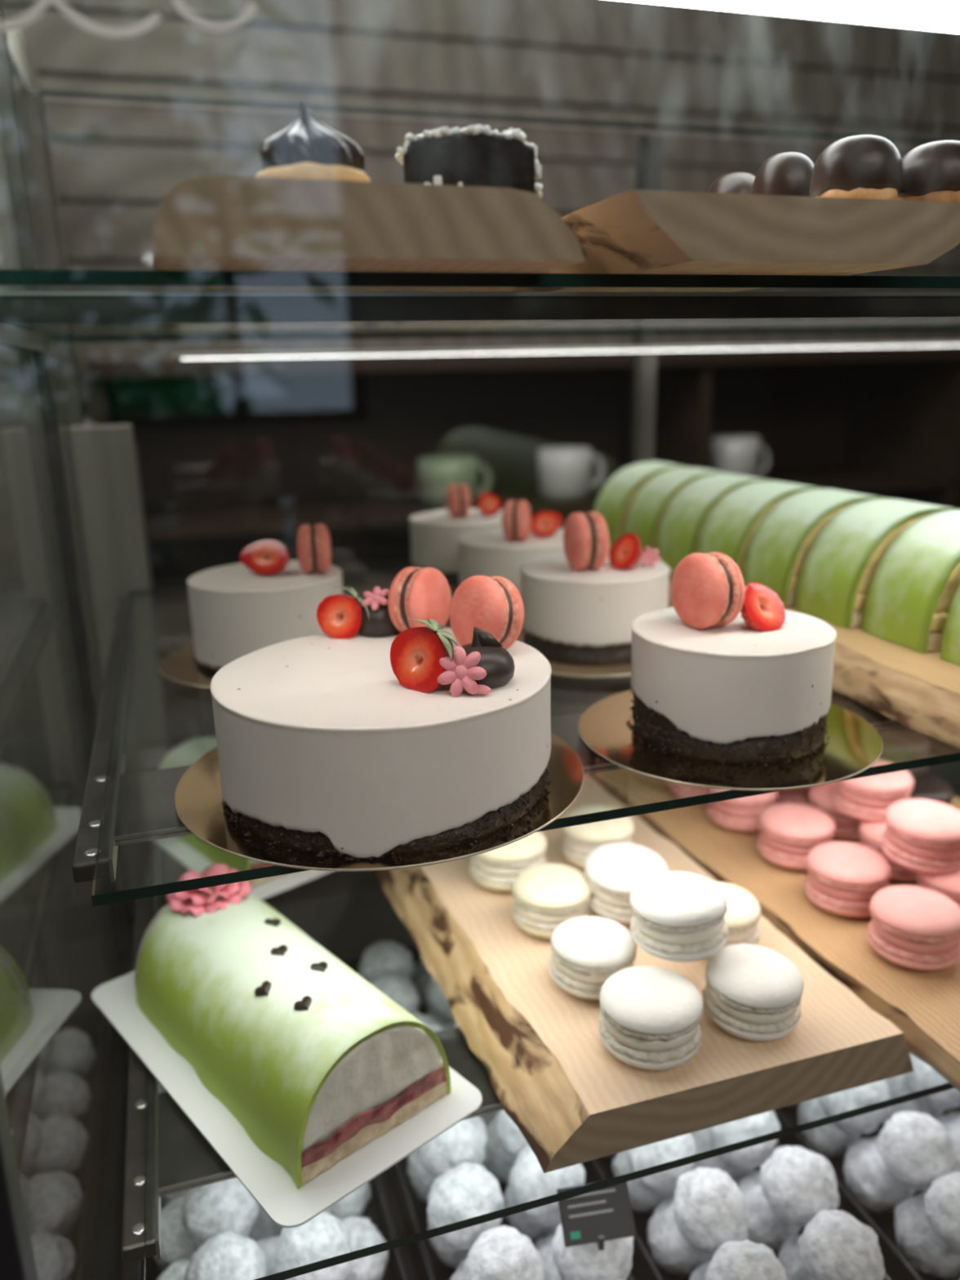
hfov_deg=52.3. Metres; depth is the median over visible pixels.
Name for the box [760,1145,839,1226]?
ball
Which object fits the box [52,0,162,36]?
glass lettering
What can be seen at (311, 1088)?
cake
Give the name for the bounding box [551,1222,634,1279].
ball
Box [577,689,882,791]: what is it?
cake board
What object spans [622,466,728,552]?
cake slice
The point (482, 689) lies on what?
sugar petal
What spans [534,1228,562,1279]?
ball
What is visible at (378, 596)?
flower
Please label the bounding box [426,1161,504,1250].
ball
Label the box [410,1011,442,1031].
ball
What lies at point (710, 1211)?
ball
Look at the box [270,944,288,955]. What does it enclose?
heart
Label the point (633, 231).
serving board
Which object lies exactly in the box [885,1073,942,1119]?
ball
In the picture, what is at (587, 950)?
macaron
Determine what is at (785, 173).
profiterole
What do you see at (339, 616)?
strawberry half
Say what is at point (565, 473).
mug
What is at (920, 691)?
serving board
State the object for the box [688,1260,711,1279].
ball
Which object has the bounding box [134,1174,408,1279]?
tray
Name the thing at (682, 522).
cake slice
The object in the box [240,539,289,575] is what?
strawberry half
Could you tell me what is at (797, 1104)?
ball
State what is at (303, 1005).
heart
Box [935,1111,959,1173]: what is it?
ball
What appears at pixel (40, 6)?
glass lettering
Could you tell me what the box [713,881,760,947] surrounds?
macaron
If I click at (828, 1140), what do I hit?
ball
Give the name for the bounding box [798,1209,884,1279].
ball
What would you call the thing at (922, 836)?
macaron
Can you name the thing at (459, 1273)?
ball
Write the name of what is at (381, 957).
ball
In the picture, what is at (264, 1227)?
ball
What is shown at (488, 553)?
cake
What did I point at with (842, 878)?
macaron
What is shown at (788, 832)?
macaron
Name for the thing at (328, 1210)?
ball
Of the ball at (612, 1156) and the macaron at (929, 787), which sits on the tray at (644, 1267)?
the ball at (612, 1156)
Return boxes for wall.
[0,0,959,423]
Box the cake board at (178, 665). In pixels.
[159,641,217,688]
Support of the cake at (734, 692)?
on the cake board at (854, 745)
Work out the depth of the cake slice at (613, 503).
1.22 m
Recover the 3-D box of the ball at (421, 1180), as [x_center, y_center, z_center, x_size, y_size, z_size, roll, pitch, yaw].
[-0.036,0.461,0.857,0.055,0.059,0.058,-16,21,-42]
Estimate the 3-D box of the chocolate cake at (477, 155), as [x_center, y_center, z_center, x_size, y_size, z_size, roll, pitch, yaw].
[-0.005,-0.209,0.432,0.065,0.032,0.033,-2,16,-3]
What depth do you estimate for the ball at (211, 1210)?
0.74 m
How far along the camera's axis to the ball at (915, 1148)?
0.78 m
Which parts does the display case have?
post, glass, post, corner frame, glass door, roof glass, rail, rail, glass door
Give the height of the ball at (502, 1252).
0.060 m
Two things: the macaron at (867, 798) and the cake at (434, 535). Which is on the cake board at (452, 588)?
the cake at (434, 535)
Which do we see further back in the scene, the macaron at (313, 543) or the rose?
the macaron at (313, 543)
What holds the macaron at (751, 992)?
on the serving board at (543, 1052)
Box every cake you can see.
[134,886,451,1189]
[158,736,284,887]
[186,560,342,672]
[209,627,551,861]
[395,124,542,199]
[409,508,502,587]
[457,527,564,595]
[520,553,669,666]
[626,607,836,766]
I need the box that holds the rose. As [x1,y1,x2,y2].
[165,862,253,917]
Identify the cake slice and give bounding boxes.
[593,461,686,548]
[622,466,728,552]
[655,473,774,569]
[696,480,822,573]
[742,488,888,608]
[795,498,959,629]
[862,509,959,653]
[940,585,959,665]
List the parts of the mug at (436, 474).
handle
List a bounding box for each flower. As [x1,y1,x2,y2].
[361,586,389,610]
[437,645,486,697]
[640,546,661,568]
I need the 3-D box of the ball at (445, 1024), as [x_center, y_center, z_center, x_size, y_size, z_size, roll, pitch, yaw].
[-0.029,0.406,1.054,0.056,0.056,0.056,-12,19,-33]
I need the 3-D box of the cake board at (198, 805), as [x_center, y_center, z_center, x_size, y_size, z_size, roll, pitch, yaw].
[-0.062,0.084,0.624,0.255,0.002,0.255,-6,16,-17]
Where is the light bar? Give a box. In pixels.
[606,0,959,34]
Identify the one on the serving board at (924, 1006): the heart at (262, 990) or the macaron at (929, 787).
the macaron at (929, 787)
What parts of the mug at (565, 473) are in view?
handle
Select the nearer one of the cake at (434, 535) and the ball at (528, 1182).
the ball at (528, 1182)
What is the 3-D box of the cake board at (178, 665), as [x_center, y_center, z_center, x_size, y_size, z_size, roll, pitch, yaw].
[-0.189,0.014,0.887,0.196,0.002,0.196,-6,16,-17]
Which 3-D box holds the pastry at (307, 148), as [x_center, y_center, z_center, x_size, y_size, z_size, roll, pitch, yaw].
[-0.069,-0.201,0.398,0.047,0.033,0.047,-6,16,-17]
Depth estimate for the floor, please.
1.54 m
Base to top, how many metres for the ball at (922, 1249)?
0.058 m
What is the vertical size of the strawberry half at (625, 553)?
0.032 m
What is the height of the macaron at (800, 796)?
0.046 m
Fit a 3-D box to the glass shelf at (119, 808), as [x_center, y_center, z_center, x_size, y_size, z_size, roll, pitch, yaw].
[0.453,-0.037,1.060,1.621,0.020,0.747,-6,16,-17]
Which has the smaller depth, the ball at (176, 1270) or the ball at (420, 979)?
the ball at (176, 1270)
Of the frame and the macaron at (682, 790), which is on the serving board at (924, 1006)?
the macaron at (682, 790)
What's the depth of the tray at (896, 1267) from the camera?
0.81 m
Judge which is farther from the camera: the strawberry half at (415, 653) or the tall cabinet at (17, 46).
the tall cabinet at (17, 46)
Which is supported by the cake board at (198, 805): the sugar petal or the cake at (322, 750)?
the cake at (322, 750)
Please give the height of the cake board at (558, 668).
0.002 m
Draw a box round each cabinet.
[6,27,85,419]
[84,345,959,751]
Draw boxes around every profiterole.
[706,171,755,194]
[751,151,814,196]
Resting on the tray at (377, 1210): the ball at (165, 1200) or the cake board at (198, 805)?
the ball at (165, 1200)
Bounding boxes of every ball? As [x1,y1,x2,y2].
[153,1195,198,1271]
[156,1258,191,1279]
[160,1083,167,1093]
[160,1189,189,1208]
[181,1177,259,1248]
[184,1231,267,1279]
[248,1205,283,1242]
[256,1235,279,1275]
[273,1212,352,1279]
[323,1205,332,1213]
[328,1182,371,1220]
[341,1215,388,1279]
[358,940,414,982]
[369,973,419,1013]
[406,1149,435,1203]
[410,960,431,1007]
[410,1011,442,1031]
[417,1115,487,1177]
[420,955,432,978]
[426,976,455,1022]
[426,1004,454,1030]
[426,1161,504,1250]
[427,1217,471,1269]
[449,1257,466,1279]
[462,1225,547,1279]
[479,1111,498,1128]
[482,1115,516,1185]
[495,1109,528,1158]
[503,1181,561,1244]
[509,1143,585,1226]
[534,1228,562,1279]
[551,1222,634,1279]
[605,1153,616,1158]
[611,1151,675,1212]
[625,1133,697,1193]
[646,1194,712,1277]
[673,1166,749,1257]
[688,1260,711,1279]
[691,1128,755,1184]
[705,1239,787,1279]
[706,1110,780,1168]
[736,1170,803,1252]
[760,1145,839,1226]
[777,1234,813,1279]
[789,1102,799,1106]
[798,1097,861,1158]
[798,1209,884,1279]
[817,1079,890,1134]
[843,1136,916,1213]
[876,1111,956,1191]
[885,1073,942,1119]
[894,1192,959,1279]
[905,1053,959,1110]
[924,1171,959,1255]
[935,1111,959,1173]
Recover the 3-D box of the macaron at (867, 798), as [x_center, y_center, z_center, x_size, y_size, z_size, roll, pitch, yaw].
[0.361,0.138,0.898,0.069,0.046,0.067,-6,16,-17]
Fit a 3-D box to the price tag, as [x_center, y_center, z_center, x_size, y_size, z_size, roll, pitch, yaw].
[0.083,0.421,0.698,0.052,0.056,0.026,-4,16,-9]
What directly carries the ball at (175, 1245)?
on the tray at (377, 1210)
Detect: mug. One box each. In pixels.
[417,455,492,509]
[537,446,604,501]
[710,435,769,477]
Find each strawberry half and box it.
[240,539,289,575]
[316,586,369,639]
[390,617,458,693]
[476,492,501,515]
[530,511,563,537]
[608,533,642,570]
[740,582,785,631]
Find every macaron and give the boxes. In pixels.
[297,523,331,573]
[387,566,451,632]
[446,484,471,517]
[449,575,524,648]
[468,831,546,891]
[502,499,531,541]
[511,862,592,938]
[549,915,636,999]
[560,804,634,867]
[563,511,609,570]
[584,842,668,923]
[598,965,702,1070]
[630,871,728,962]
[666,781,708,798]
[670,551,745,628]
[701,943,804,1040]
[706,787,777,831]
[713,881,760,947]
[757,803,835,869]
[774,786,811,805]
[804,841,891,916]
[808,782,862,840]
[832,759,913,822]
[858,821,917,881]
[867,884,959,970]
[875,725,931,779]
[881,798,959,875]
[909,773,953,805]
[915,870,959,906]
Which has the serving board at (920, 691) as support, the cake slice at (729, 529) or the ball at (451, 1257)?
the cake slice at (729, 529)
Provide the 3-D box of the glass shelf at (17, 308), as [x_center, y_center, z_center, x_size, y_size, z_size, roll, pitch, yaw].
[0.434,-0.307,0.951,1.664,0.020,0.722,-6,16,-17]
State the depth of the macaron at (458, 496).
1.16 m
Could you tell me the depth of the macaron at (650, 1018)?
0.63 m
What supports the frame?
on the floor
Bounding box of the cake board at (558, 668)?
[516,629,631,676]
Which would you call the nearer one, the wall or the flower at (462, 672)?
the flower at (462, 672)
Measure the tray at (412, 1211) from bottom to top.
0.050 m
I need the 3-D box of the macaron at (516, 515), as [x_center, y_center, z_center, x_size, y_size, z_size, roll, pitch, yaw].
[0.038,-0.123,1.007,0.029,0.043,0.042,2,16,11]
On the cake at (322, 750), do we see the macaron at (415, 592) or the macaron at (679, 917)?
the macaron at (415, 592)
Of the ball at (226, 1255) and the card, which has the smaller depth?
the ball at (226, 1255)
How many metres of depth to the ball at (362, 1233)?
0.76 m
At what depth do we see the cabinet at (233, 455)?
2.94 m
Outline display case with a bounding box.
[0,4,959,1279]
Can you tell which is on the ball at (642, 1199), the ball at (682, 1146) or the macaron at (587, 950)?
the ball at (682, 1146)
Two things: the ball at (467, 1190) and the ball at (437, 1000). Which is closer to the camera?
the ball at (467, 1190)
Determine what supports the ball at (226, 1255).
on the ball at (176, 1270)
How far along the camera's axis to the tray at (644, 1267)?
0.82 m
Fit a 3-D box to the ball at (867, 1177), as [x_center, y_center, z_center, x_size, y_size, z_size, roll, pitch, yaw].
[0.343,0.458,0.838,0.058,0.058,0.057,-9,17,-25]
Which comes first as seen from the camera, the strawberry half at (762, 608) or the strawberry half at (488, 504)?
the strawberry half at (762, 608)
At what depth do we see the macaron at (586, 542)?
0.83 m
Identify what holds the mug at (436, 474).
on the cabinet at (233, 455)
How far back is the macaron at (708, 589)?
0.64 m
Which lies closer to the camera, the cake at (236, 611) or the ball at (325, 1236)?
the ball at (325, 1236)
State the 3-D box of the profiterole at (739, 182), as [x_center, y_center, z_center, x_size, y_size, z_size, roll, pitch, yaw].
[0.152,-0.258,0.582,0.038,0.036,0.038,14,21,43]
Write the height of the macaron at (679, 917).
0.047 m
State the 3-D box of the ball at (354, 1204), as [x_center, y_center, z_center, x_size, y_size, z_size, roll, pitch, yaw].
[-0.121,0.470,0.831,0.056,0.059,0.057,-5,16,-12]
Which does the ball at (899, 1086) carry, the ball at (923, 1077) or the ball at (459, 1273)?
the ball at (923, 1077)
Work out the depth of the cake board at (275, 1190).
0.64 m
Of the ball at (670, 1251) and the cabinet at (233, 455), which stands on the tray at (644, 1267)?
the ball at (670, 1251)
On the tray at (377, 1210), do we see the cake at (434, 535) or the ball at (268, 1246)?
the ball at (268, 1246)
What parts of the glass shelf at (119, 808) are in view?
lip trim, lip trim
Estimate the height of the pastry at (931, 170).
0.034 m
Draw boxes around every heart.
[253,980,271,996]
[264,918,280,926]
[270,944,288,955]
[293,995,311,1010]
[310,961,327,972]
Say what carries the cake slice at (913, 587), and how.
on the serving board at (920, 691)
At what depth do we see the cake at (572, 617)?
0.83 m
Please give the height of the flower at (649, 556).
0.018 m
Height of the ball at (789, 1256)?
0.058 m
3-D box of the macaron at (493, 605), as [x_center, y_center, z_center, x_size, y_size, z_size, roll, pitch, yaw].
[0.004,-0.016,0.612,0.036,0.050,0.049,-13,19,-37]
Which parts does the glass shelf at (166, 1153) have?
lip trim, lip trim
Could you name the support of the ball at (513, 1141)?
on the ball at (497, 1161)
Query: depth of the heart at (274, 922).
0.74 m
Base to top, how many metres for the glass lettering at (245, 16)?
0.009 m
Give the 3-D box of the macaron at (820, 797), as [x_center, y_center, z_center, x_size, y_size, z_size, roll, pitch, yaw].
[0.355,0.165,0.952,0.068,0.046,0.068,-6,16,-17]
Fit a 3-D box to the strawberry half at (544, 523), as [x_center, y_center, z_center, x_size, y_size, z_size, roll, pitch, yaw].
[0.070,-0.121,1.026,0.035,0.028,0.020,2,16,10]
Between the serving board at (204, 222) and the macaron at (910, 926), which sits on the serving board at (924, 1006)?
the macaron at (910, 926)
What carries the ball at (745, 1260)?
on the ball at (700, 1273)
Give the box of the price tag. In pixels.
[556,1182,636,1250]
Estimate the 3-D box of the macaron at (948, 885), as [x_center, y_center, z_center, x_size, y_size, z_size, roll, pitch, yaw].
[0.394,0.205,0.803,0.068,0.046,0.067,-6,16,-17]
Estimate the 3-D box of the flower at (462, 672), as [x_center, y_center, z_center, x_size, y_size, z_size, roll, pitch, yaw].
[-0.010,0.017,0.535,0.028,0.027,0.013,2,16,10]
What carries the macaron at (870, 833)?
on the serving board at (924, 1006)
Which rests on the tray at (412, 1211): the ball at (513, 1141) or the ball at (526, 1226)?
the ball at (526, 1226)
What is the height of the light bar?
0.096 m
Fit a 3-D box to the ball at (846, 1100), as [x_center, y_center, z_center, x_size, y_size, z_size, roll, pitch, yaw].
[0.326,0.398,0.854,0.059,0.060,0.057,-2,16,-1]
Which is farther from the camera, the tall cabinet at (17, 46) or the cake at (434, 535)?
the tall cabinet at (17, 46)
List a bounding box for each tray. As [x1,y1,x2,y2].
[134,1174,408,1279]
[341,945,634,1279]
[580,1140,891,1279]
[773,1106,959,1279]
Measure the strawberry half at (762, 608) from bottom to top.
0.033 m
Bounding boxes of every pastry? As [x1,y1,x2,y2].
[254,101,370,182]
[808,134,902,199]
[897,140,959,202]
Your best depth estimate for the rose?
0.77 m
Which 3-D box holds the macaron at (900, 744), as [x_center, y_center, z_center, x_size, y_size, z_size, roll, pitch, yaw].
[0.415,0.113,0.984,0.069,0.046,0.070,-6,16,-17]
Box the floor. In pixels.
[4,734,946,1279]
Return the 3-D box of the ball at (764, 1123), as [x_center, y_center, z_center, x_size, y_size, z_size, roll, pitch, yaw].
[0.221,0.409,0.821,0.057,0.059,0.061,13,21,42]
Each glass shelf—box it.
[0,269,959,355]
[71,568,959,906]
[120,713,955,1279]
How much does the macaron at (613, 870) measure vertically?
0.048 m
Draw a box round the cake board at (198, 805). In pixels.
[174,733,583,871]
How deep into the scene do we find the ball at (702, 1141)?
0.84 m
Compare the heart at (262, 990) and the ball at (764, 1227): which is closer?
the heart at (262, 990)
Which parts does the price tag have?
stem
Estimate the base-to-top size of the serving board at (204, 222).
0.028 m
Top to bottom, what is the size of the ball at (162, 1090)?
0.059 m
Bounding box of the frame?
[0,418,183,1093]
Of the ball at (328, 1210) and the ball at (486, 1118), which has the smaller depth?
the ball at (328, 1210)
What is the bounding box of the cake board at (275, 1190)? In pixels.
[91,970,482,1227]
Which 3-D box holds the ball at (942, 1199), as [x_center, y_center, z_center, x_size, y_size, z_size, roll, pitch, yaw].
[0.365,0.431,0.733,0.058,0.059,0.058,2,16,11]
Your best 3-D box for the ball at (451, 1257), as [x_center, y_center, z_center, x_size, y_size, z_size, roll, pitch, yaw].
[-0.015,0.477,0.794,0.054,0.058,0.059,-10,18,-29]
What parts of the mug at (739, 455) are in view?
handle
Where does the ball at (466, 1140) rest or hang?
on the ball at (451, 1257)
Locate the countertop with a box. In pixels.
[84,345,959,379]
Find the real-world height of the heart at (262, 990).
0.007 m
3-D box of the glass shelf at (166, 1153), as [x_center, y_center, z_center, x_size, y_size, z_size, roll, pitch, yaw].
[0.462,0.190,1.109,1.621,0.020,0.776,-6,16,-17]
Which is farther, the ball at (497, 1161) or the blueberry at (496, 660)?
the ball at (497, 1161)
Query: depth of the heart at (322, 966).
0.68 m
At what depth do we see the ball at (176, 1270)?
0.73 m
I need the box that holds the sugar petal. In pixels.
[476,684,490,694]
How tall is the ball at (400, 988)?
0.060 m
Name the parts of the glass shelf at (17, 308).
lip trim, lip trim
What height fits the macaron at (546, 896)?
0.045 m
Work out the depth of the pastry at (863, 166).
0.47 m
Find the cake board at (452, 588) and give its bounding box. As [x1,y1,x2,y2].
[449,586,457,591]
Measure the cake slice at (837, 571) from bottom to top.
0.097 m
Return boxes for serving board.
[152,174,586,334]
[349,189,959,332]
[373,773,914,1173]
[587,768,959,1091]
[608,547,959,750]
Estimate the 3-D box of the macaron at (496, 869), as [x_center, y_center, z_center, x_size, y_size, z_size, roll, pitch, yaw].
[0.025,0.193,0.876,0.070,0.047,0.071,-6,16,-17]
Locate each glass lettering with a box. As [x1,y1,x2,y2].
[0,0,49,31]
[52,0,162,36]
[172,0,257,31]
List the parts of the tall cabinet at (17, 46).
door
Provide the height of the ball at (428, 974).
0.060 m
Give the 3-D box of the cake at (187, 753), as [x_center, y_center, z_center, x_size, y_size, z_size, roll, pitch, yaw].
[-0.258,0.167,1.053,0.124,0.080,0.242,-14,20,-39]
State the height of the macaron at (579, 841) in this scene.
0.046 m
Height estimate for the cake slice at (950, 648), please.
0.097 m
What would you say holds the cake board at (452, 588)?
on the glass shelf at (119, 808)
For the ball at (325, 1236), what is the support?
on the ball at (362, 1233)
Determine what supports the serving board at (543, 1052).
on the glass shelf at (166, 1153)
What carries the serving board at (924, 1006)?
on the glass shelf at (166, 1153)
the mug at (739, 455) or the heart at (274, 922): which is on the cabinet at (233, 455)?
the mug at (739, 455)
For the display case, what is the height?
1.506 m
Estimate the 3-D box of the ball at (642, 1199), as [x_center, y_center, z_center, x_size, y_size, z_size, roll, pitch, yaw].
[0.143,0.460,0.842,0.056,0.058,0.057,-3,16,-5]

